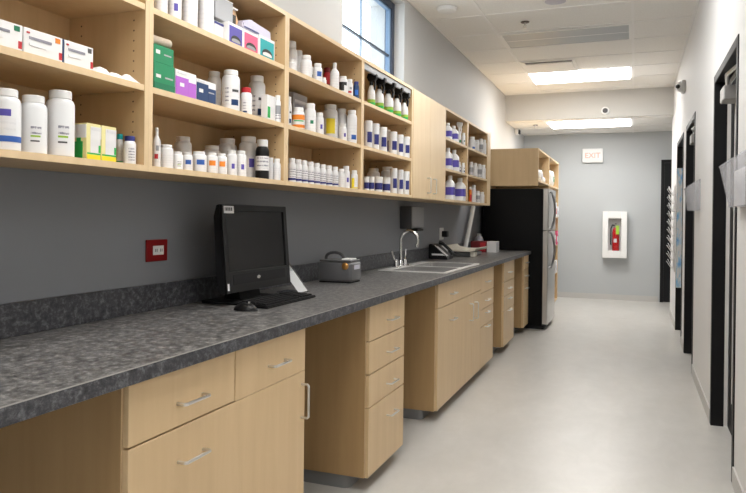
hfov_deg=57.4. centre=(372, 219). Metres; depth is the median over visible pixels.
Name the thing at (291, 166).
pill bottle
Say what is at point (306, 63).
pill bottle
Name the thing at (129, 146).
pill bottle
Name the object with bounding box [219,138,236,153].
jar
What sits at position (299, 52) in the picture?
pill bottle
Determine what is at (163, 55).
carton
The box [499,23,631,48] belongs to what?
ceiling vent
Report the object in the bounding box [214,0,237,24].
carton
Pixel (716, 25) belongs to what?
wall
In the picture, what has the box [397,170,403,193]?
tub
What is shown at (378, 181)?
tub
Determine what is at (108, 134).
carton
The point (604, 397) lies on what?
floor
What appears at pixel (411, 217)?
paper towel dispenser
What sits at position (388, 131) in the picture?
tub
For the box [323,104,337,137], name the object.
jar
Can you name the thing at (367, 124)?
tub
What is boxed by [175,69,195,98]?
carton
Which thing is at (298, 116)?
pill bottle
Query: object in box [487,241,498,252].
box
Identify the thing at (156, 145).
slim bottle
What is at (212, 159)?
jar
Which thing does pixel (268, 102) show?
carton
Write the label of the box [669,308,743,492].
baseboard
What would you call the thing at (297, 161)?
pill bottle
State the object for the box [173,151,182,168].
jar
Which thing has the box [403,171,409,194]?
tub
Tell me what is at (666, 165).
door
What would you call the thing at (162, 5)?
jar
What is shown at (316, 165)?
pill bottle
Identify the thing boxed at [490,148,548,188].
upper cabinet
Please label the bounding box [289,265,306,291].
display stand
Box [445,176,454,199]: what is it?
plastic jug
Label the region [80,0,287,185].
wall shelf unit
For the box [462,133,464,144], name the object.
pill bottle
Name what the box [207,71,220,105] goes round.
jar
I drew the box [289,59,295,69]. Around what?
pill bottle
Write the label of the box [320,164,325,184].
pill bottle
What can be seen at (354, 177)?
pill bottle
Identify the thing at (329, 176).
pill bottle
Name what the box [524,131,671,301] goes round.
wall
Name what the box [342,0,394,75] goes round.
window
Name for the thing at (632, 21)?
grid
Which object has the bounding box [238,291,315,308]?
keyboard
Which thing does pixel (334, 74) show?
slim bottle
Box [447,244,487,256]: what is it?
scale
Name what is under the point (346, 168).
pill bottle
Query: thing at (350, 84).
pill bottle
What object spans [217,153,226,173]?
jar
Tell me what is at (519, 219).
refrigerator
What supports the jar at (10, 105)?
on the wall shelf unit at (117, 31)
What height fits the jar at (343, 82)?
0.102 m
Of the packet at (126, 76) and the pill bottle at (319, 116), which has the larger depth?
the pill bottle at (319, 116)
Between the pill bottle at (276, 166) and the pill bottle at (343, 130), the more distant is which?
the pill bottle at (343, 130)
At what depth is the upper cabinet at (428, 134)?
5.06 m
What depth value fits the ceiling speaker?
5.56 m
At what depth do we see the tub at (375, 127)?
4.16 m
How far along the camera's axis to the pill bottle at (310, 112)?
3.32 m
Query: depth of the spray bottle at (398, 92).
4.48 m
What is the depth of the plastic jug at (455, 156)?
5.96 m
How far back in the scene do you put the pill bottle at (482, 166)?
7.06 m
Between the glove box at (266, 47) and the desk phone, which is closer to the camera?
the glove box at (266, 47)
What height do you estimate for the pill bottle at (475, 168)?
0.144 m
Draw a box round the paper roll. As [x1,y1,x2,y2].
[153,35,171,48]
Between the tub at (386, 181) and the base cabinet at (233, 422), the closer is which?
the base cabinet at (233, 422)
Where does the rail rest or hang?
attached to the wall shelf unit at (371, 157)
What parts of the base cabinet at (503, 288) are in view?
panel, drawer, drawer, drawer, drawer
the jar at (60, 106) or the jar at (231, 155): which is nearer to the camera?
the jar at (60, 106)
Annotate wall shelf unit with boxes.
[0,0,149,172]
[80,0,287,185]
[234,13,362,192]
[317,58,412,197]
[413,108,467,202]
[436,121,490,205]
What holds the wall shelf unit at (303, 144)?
attached to the wall at (62, 233)
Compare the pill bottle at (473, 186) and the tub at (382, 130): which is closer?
the tub at (382, 130)
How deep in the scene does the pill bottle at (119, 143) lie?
2.14 m
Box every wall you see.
[0,0,523,303]
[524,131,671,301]
[670,0,745,492]
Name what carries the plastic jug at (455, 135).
on the wall shelf unit at (451, 117)
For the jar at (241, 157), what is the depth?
2.74 m
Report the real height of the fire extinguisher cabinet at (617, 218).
0.740 m
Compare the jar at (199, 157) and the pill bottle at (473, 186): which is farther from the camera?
the pill bottle at (473, 186)
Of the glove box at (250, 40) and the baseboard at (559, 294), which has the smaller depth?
the glove box at (250, 40)
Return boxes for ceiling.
[411,0,695,94]
[507,115,672,135]
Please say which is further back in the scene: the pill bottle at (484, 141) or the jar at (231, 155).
the pill bottle at (484, 141)
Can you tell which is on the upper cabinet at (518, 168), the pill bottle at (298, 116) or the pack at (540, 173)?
the pack at (540, 173)
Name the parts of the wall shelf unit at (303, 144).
panel, panel, panel, shelf, panel, shelf, panel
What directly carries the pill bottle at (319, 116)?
on the wall shelf unit at (303, 144)
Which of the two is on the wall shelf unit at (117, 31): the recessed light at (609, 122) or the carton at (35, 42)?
the carton at (35, 42)
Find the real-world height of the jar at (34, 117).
0.154 m
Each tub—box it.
[364,120,372,146]
[364,177,368,189]
[369,177,373,190]
[372,123,379,148]
[374,177,382,191]
[379,127,386,151]
[382,178,389,192]
[387,130,390,151]
[389,131,396,153]
[390,168,396,192]
[397,134,403,155]
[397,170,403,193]
[403,137,409,157]
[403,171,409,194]
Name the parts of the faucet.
plate, spout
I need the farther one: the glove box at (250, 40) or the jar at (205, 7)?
the glove box at (250, 40)
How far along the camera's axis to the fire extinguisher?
10.88 m
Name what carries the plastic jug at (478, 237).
on the countertop
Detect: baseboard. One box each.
[557,292,657,301]
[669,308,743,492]
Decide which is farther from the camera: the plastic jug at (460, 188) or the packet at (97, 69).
the plastic jug at (460, 188)
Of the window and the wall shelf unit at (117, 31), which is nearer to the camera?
the wall shelf unit at (117, 31)
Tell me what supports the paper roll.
on the carton at (163, 55)
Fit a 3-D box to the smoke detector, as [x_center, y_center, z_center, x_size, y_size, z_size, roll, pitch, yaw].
[0.625,-1.766,5.761,0.180,0.034,0.180,1,0,21]
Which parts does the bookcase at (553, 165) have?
panel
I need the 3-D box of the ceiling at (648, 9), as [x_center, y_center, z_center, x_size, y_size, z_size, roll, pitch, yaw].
[0.727,-1.809,3.633,2.421,0.054,12.500,1,0,21]
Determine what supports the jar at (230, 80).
on the wall shelf unit at (198, 51)
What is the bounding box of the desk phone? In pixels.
[429,241,453,259]
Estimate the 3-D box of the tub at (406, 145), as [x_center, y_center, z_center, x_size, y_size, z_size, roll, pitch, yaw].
[0.226,-0.490,4.665,0.052,0.144,0.051,1,0,21]
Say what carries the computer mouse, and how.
on the countertop
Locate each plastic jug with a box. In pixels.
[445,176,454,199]
[446,123,451,138]
[446,148,452,169]
[452,126,458,141]
[452,150,458,171]
[455,178,465,200]
[474,234,483,240]
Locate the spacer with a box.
[62,39,63,61]
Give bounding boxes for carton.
[0,19,21,50]
[22,27,61,61]
[64,40,92,69]
[75,123,100,159]
[100,125,115,161]
[153,43,173,66]
[153,61,174,92]
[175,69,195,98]
[196,78,215,103]
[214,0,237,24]
[214,20,223,37]
[261,94,275,120]
[289,92,306,111]
[555,231,557,244]
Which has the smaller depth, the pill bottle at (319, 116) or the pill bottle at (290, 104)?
the pill bottle at (290, 104)
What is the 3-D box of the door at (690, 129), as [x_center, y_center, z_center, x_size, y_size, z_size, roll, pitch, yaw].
[2.921,0.202,6.146,0.136,2.199,1.028,1,0,21]
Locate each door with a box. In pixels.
[660,160,671,301]
[675,132,683,342]
[683,111,695,363]
[710,34,738,481]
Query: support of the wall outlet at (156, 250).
attached to the wall at (62, 233)
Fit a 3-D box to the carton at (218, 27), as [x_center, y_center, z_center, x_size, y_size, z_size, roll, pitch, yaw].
[-0.643,-0.711,2.601,0.131,0.070,0.062,1,0,21]
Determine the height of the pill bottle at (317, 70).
0.104 m
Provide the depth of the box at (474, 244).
7.48 m
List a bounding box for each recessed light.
[527,67,631,83]
[547,119,631,128]
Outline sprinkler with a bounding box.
[521,21,528,28]
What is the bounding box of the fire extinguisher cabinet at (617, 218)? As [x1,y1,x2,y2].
[602,211,626,257]
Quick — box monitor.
[202,204,289,304]
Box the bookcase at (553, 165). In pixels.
[549,156,558,301]
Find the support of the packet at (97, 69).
on the wall shelf unit at (117, 31)
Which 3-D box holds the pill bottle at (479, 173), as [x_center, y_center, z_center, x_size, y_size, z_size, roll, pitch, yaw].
[1.085,-0.489,6.973,0.056,0.149,0.056,1,0,21]
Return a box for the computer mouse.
[234,302,257,311]
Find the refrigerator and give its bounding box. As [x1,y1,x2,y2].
[483,189,555,328]
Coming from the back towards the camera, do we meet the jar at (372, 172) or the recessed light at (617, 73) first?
the recessed light at (617, 73)
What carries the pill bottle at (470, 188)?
on the wall shelf unit at (482, 185)
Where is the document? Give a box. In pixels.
[734,166,745,205]
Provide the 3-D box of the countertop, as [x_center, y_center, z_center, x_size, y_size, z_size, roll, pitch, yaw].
[0.157,0.329,4.430,0.634,0.140,7.785,1,0,21]
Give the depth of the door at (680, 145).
7.99 m
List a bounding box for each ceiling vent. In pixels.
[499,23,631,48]
[521,59,577,72]
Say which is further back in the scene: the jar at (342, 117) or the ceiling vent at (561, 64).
the ceiling vent at (561, 64)
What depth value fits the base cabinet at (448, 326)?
4.44 m
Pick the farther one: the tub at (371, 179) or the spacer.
the tub at (371, 179)
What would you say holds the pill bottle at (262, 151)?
on the wall shelf unit at (198, 51)
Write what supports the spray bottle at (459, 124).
on the wall shelf unit at (451, 117)
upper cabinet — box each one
[377,88,445,200]
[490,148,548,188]
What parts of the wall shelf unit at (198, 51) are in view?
panel, panel, panel, shelf, shelf, panel, panel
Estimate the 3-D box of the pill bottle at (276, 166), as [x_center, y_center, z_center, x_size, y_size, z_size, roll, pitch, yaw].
[-0.420,-0.216,2.976,0.033,0.094,0.033,1,0,21]
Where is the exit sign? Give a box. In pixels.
[582,148,602,162]
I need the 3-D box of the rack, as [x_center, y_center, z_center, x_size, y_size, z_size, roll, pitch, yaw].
[3.680,0.113,8.421,0.087,1.060,0.328,1,0,21]
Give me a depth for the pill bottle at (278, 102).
2.96 m
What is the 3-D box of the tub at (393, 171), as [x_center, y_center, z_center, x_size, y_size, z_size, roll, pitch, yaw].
[0.136,-0.251,4.508,0.049,0.168,0.048,1,0,21]
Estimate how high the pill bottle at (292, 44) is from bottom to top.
0.188 m
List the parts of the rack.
frame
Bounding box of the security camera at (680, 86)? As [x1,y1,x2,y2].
[676,80,685,93]
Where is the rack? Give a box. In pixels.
[666,185,675,271]
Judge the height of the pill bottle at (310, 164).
0.112 m
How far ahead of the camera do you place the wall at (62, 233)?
2.95 m
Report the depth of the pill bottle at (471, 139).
6.63 m
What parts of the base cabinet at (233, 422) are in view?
panel, drawer, handle, handle, door, drawer, handle, handle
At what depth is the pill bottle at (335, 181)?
3.61 m
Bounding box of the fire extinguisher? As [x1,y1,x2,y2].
[610,224,618,250]
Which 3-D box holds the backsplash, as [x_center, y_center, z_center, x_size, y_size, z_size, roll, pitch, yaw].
[-0.130,0.306,4.540,0.018,0.102,7.785,1,0,21]
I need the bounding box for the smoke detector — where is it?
[436,5,457,13]
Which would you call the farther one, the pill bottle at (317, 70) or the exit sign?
the exit sign
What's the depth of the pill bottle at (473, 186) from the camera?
6.73 m
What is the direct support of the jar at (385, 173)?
on the wall shelf unit at (371, 157)
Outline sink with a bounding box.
[378,261,478,273]
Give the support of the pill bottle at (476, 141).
on the wall shelf unit at (482, 185)
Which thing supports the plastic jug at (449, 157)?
on the wall shelf unit at (451, 117)
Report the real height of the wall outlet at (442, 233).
0.115 m
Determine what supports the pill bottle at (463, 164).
on the wall shelf unit at (451, 117)
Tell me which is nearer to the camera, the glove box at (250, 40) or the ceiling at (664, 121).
the glove box at (250, 40)
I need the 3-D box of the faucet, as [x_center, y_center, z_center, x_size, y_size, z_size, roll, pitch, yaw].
[0.260,0.214,5.025,0.170,0.277,0.327,1,0,21]
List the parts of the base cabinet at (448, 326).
panel, door, drawer, door, drawer, drawer, drawer, drawer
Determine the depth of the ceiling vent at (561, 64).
7.83 m
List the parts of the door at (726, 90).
closer arm, vision panel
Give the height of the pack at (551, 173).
0.239 m
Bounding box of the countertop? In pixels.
[0,242,530,427]
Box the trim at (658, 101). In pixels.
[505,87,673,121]
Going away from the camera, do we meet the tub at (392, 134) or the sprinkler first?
the tub at (392, 134)
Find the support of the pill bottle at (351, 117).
on the wall shelf unit at (303, 144)
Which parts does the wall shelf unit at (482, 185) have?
panel, shelf, shelf, panel, panel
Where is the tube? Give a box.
[463,206,474,247]
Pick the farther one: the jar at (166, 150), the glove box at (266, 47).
the glove box at (266, 47)
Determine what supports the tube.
on the countertop
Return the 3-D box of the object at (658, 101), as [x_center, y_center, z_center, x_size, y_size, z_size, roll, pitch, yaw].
[2.951,-1.592,9.441,2.221,0.390,0.040,1,0,21]
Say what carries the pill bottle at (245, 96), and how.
on the wall shelf unit at (198, 51)
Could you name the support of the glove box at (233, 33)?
on the wall shelf unit at (198, 51)
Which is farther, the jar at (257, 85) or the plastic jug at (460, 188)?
the plastic jug at (460, 188)
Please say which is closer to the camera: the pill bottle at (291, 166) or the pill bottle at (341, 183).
the pill bottle at (291, 166)
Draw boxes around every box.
[220,21,242,46]
[243,28,257,52]
[257,34,274,60]
[471,241,486,251]
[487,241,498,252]
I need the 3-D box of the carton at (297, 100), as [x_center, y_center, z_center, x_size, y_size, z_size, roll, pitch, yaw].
[-0.413,-0.530,3.498,0.091,0.215,0.155,1,0,21]
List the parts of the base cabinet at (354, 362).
panel, drawer, drawer, drawer, drawer, handle, handle, handle, handle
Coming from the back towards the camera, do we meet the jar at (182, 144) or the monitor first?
the monitor
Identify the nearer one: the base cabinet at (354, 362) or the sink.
the base cabinet at (354, 362)
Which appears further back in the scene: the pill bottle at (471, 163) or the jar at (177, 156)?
the pill bottle at (471, 163)
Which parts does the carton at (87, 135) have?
white panel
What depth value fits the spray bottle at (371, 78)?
4.05 m
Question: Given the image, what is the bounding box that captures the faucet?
[391,229,418,267]
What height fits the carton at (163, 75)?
0.090 m
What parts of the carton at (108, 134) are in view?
white panel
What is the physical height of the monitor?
0.416 m
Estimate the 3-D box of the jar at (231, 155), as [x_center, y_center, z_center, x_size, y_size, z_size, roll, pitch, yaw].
[-0.560,-0.220,2.694,0.044,0.100,0.044,1,0,21]
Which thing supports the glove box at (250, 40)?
on the wall shelf unit at (198, 51)
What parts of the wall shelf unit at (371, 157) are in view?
panel, panel, shelf, shelf, panel, panel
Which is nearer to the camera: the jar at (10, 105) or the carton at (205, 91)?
the jar at (10, 105)
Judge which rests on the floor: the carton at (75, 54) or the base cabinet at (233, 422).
the base cabinet at (233, 422)
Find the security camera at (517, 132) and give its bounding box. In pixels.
[515,129,520,134]
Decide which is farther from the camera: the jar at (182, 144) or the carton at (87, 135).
the jar at (182, 144)
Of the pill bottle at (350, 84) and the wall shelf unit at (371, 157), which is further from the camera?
the wall shelf unit at (371, 157)
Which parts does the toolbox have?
handle, lid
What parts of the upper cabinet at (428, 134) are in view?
panel, door, handle, door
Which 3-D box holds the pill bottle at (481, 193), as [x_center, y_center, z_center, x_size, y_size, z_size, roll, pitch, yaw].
[1.133,-0.223,7.093,0.054,0.119,0.053,1,0,21]
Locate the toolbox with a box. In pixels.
[319,251,360,282]
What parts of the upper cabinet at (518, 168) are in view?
panel, panel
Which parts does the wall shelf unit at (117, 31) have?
panel, panel, shelf, shelf, panel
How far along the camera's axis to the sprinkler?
6.13 m
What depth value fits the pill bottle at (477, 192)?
6.91 m
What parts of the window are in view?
sash, frame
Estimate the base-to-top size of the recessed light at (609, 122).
0.023 m
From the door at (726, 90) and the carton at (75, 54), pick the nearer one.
the carton at (75, 54)
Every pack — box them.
[237,20,270,39]
[538,170,542,180]
[549,170,554,185]
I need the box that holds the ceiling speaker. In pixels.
[543,0,567,4]
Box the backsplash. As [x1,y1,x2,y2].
[0,242,470,338]
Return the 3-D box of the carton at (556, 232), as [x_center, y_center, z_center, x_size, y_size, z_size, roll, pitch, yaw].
[2.591,0.267,9.877,0.161,0.200,0.180,1,0,21]
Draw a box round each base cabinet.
[0,329,309,492]
[304,296,404,487]
[402,266,493,419]
[493,260,513,352]
[513,255,529,332]
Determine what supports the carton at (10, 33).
on the wall shelf unit at (117, 31)
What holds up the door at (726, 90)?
in the wall at (716, 25)
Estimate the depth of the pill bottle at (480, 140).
7.01 m
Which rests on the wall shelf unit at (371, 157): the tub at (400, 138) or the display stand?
the tub at (400, 138)
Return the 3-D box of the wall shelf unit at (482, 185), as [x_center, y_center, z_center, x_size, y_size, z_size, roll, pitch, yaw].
[0.912,-0.526,6.816,0.316,0.762,1.060,1,0,21]
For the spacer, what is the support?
on the wall shelf unit at (117, 31)
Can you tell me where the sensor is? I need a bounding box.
[601,107,608,114]
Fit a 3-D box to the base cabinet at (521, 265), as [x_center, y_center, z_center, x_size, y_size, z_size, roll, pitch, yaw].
[1.480,0.843,7.873,0.630,0.874,0.375,1,0,21]
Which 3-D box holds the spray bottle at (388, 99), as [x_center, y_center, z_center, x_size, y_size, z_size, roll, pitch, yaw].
[0.103,-0.771,4.346,0.084,0.198,0.067,1,0,21]
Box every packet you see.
[93,67,112,75]
[110,72,125,79]
[122,74,138,82]
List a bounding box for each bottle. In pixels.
[116,134,122,162]
[123,136,135,163]
[152,128,160,166]
[240,87,251,113]
[255,139,268,178]
[269,158,273,178]
[273,159,280,179]
[275,95,280,121]
[288,97,291,124]
[288,158,295,181]
[289,41,296,70]
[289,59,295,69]
[292,107,304,128]
[295,159,301,182]
[297,50,301,71]
[300,55,311,76]
[301,160,307,182]
[304,103,315,131]
[307,162,313,183]
[313,63,321,81]
[313,163,319,184]
[316,112,323,133]
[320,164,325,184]
[323,67,329,84]
[326,165,332,185]
[330,63,338,88]
[332,167,338,186]
[338,169,344,187]
[339,124,346,140]
[343,166,349,187]
[347,79,352,94]
[351,170,357,188]
[353,81,358,97]
[367,74,377,104]
[375,78,386,108]
[384,83,395,112]
[393,88,403,116]
[401,93,409,119]
[457,122,462,142]
[461,163,464,172]
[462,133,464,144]
[469,137,474,148]
[469,162,472,174]
[469,187,471,201]
[472,185,475,201]
[473,163,477,176]
[475,140,478,150]
[476,191,479,202]
[477,164,481,177]
[479,139,482,152]
[480,192,483,202]
[481,165,485,178]
[483,140,485,153]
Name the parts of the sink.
bowl, bowl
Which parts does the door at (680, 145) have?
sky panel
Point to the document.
(740, 174)
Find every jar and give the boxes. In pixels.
[0,88,21,150]
[21,95,47,153]
[46,89,74,156]
[154,0,167,13]
[161,144,172,167]
[168,0,181,18]
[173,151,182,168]
[174,136,191,154]
[181,0,197,26]
[183,152,192,169]
[192,151,206,171]
[198,0,213,33]
[203,145,220,155]
[206,153,217,172]
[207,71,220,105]
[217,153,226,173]
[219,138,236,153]
[221,69,239,110]
[226,150,236,174]
[236,151,246,175]
[239,136,256,176]
[248,75,264,116]
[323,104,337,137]
[337,108,346,137]
[339,76,347,92]
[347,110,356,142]
[367,168,379,176]
[381,167,392,177]
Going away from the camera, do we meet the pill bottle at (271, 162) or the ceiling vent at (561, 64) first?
the pill bottle at (271, 162)
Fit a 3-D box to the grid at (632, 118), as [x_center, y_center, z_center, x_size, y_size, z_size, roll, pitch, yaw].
[3.730,-1.388,10.106,3.204,0.006,1.760,1,0,21]
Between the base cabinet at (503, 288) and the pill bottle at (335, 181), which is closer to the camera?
the pill bottle at (335, 181)
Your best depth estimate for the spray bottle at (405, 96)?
4.63 m
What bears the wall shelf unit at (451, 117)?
attached to the wall at (62, 233)
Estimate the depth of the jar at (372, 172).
4.57 m
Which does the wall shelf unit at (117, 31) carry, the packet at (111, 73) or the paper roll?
the packet at (111, 73)
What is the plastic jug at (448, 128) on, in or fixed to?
on the wall shelf unit at (451, 117)
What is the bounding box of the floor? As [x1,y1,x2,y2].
[303,297,734,492]
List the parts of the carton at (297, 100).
print panel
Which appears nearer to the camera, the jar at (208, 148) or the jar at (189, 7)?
the jar at (189, 7)
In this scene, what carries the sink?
in the countertop
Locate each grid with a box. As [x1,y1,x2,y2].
[407,0,698,95]
[514,116,672,134]
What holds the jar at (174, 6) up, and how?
on the wall shelf unit at (198, 51)
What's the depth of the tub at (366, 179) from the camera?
4.04 m
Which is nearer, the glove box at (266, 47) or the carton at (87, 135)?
the carton at (87, 135)
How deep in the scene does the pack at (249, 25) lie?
2.81 m
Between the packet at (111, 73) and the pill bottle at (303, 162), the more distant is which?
the pill bottle at (303, 162)
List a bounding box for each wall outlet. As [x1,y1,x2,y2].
[145,239,166,261]
[439,228,448,239]
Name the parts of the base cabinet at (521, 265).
panel, door, drawer, drawer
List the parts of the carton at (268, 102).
print panel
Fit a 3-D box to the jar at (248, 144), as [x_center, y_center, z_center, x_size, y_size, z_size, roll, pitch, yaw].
[-0.542,-0.264,2.962,0.082,0.187,0.081,1,0,21]
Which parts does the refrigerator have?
fridge door, freezer door, handle, handle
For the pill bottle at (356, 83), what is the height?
0.095 m
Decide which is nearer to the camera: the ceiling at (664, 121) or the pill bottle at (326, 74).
the pill bottle at (326, 74)
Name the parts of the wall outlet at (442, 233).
plate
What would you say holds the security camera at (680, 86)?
attached to the wall at (716, 25)
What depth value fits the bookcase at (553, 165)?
10.07 m
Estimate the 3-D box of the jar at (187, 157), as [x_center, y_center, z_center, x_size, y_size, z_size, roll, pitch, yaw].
[-0.662,-0.203,2.428,0.038,0.066,0.038,1,0,21]
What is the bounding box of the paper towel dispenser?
[400,206,423,230]
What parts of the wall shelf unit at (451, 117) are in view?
panel, shelf, shelf, panel, panel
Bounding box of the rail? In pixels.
[364,64,410,94]
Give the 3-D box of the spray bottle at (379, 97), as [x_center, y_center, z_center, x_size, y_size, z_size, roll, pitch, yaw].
[0.044,-0.771,4.194,0.072,0.198,0.057,1,0,21]
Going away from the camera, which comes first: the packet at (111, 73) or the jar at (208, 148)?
the packet at (111, 73)
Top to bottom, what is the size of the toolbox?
0.174 m

